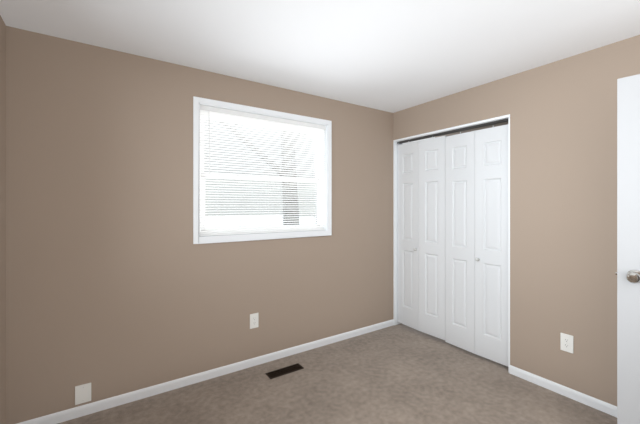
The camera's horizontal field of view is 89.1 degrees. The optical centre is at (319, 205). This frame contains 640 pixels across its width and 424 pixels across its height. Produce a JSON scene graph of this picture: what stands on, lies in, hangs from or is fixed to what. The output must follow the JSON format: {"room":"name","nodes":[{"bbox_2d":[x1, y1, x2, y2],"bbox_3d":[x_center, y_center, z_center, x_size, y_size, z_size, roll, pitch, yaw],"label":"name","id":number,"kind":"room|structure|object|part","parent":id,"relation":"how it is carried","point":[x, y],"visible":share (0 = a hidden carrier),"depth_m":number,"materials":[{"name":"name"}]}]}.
{"room":"empty bedroom","nodes":[
{"label":"empty bedroom","id":0,"kind":"room"},
{"bbox_2d":[0,15,5,423],"bbox_3d":[-1.079,0.155,0.637,0.140,2.440,3.010,0,0,-34],"label":"wall","id":1,"kind":"structure","parent":0,"point":[2,222],"depth_m":1.86,"materials":[{"name":"beige paint"}]},
{"bbox_2d":[6,26,392,423],"bbox_3d":[-0.548,0.155,2.890,3.534,2.440,0.140,0,0,-34],"label":"wall","id":2,"kind":"structure","parent":0,"point":[118,282],"depth_m":2.32,"materials":[{"name":"beige paint"}]},
{"bbox_2d":[75,383,90,404],"bbox_3d":[-1.551,1.233,2.128,0.086,0.120,0.007,0,0,-34],"label":"outlet plate","id":3,"kind":"object","parent":2,"relation":"attached to","point":[83,393],"visible":1,"depth_m":2.12,"materials":[{"name":"white plastic"}]},
{"bbox_2d":[17,319,393,423],"bbox_3d":[-0.506,1.341,2.827,3.254,0.067,0.012,0,0,-34],"label":"baseboard","id":4,"kind":"structure","parent":2,"relation":"attached to","point":[85,409],"depth_m":2.48,"materials":[{"name":"white wood"}]},
{"bbox_2d":[250,313,258,328],"bbox_3d":[-0.564,0.990,2.791,0.078,0.125,0.008,0,0,-34],"label":"electrical outlet","id":5,"kind":"object","parent":2,"relation":"attached to","point":[254,320],"visible":1,"depth_m":2.79,"materials":[{"name":"white plastic"}]},
{"bbox_2d":[193,96,331,243],"bbox_3d":[-0.475,-0.273,2.941,1.316,1.144,0.162,0,0,-34],"label":"window","id":6,"kind":"structure","parent":2,"relation":"in","point":[327,184],"depth_m":2.85,"materials":[{"name":"white"}]},
{"bbox_3d":[-0.498,-0.273,2.975,1.240,1.065,0.081,0,0,-34],"label":"window vinyl sash","id":7,"kind":"part","parent":6,"relation":"part of","materials":[{"name":"white plastic"}]},
{"bbox_2d":[200,105,325,235],"bbox_3d":[-0.451,-0.276,2.905,1.212,1.035,0.044,0,0,-34],"label":"window blinds","id":8,"kind":"object","parent":6,"relation":"attached to","point":[209,110],"visible":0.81,"depth_m":2.86,"materials":[{"name":"white plastic"}]},
{"bbox_2d":[0,0,639,112],"bbox_3d":[1.034,-1.125,1.261,4.344,0.120,4.610,0,0,-34],"label":"ceiling","id":9,"kind":"structure","parent":0,"point":[392,56],"depth_m":2.04,"materials":[{"name":"white paint"}]},
{"bbox_2d":[58,323,616,423],"bbox_3d":[1.034,1.425,1.261,4.344,0.100,4.610,0,0,-34],"label":"floor","id":10,"kind":"structure","parent":0,"point":[401,373],"depth_m":2.36,"materials":[{"name":"beige carpet"}]},
{"bbox_2d":[265,363,303,378],"bbox_3d":[-0.291,1.371,2.699,0.309,0.008,0.100,0,0,-34],"label":"floor vent","id":11,"kind":"object","parent":10,"relation":"in","point":[283,371],"visible":1,"depth_m":2.69,"materials":[{"name":"brown metal"}]},
{"bbox_2d":[435,122,507,137],"bbox_3d":[1.714,0.155,3.338,0.720,2.440,1.640,0,0,-34],"label":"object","id":12,"kind":"structure","parent":0,"point":[484,127],"depth_m":3.71,"materials":[{"name":"black metal"}]},
{"bbox_2d":[393,35,639,405],"bbox_3d":[1.739,0.155,2.530,0.140,2.440,3.010,0,0,-34],"label":"wall","id":13,"kind":"structure","parent":0,"point":[563,192],"depth_m":2.37,"materials":[{"name":"beige paint"}]},
{"bbox_2d":[393,114,509,371],"bbox_3d":[1.260,0.312,3.241,0.141,2.125,1.286,0,0,-34],"label":"trim","id":14,"kind":"structure","parent":13,"relation":"attached to","point":[395,232],"depth_m":3.73,"materials":[{"name":"white wood"}]},
{"bbox_2d":[397,119,507,365],"bbox_3d":[1.238,0.311,3.226,0.082,2.083,1.256,0,0,-34],"label":"closet door","id":15,"kind":"structure","parent":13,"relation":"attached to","point":[452,239],"depth_m":3.12,"materials":[{"name":"white paint"}]},
{"bbox_2d":[509,365,616,416],"bbox_3d":[1.996,1.341,2.010,0.012,0.067,1.580,0,0,-34],"label":"baseboard","id":16,"kind":"structure","parent":13,"relation":"attached to","point":[597,404],"depth_m":2.34,"materials":[{"name":"white wood"}]},
{"bbox_2d":[560,333,572,352],"bbox_3d":[1.777,0.990,2.340,0.008,0.125,0.078,0,0,-34],"label":"electrical outlet","id":17,"kind":"object","parent":13,"relation":"attached to","point":[566,342],"visible":1,"depth_m":2.34,"materials":[{"name":"white plastic"}]},
{"bbox_3d":[1.130,0.155,0.392,3.254,2.440,0.140,0,0,-34],"label":"wall","id":18,"kind":"structure","parent":0,"visible":0},
{"bbox_2d":[615,74,639,423],"bbox_3d":[1.823,0.347,1.438,0.178,2.032,0.771,0,0,-39],"label":"door","id":19,"kind":"structure","parent":18,"relation":"in","point":[627,273],"depth_m":1.69,"materials":[{"name":"white paint"},{"name":"satin nickel"}]},
{"bbox_3d":[1.617,0.363,1.694,0.178,0.067,0.112,0,0,-39],"label":"knob","id":20,"kind":"part","parent":19,"relation":"part of","materials":[{"name":"silver metal"}]},
{"label":"outside","id":21,"kind":"structure","parent":0,"visible":0},
{"bbox_2d":[205,215,315,227],"bbox_3d":[-17.512,1.985,26.060,60.000,0.020,57.205,0,0,-34],"label":"ground","id":22,"kind":"structure","parent":21,"point":[250,221],"depth_m":40.12,"materials":[{"name":"white snow"}]},
{"bbox_2d":[220,122,299,224],"bbox_3d":[-0.841,-1.720,6.065,4.966,7.389,2.084,0,0,-34],"label":"tree","id":23,"kind":"object","parent":22,"relation":"on","point":[283,182],"depth_m":5.84,"materials":[{"name":"grey plant"}]}
]}

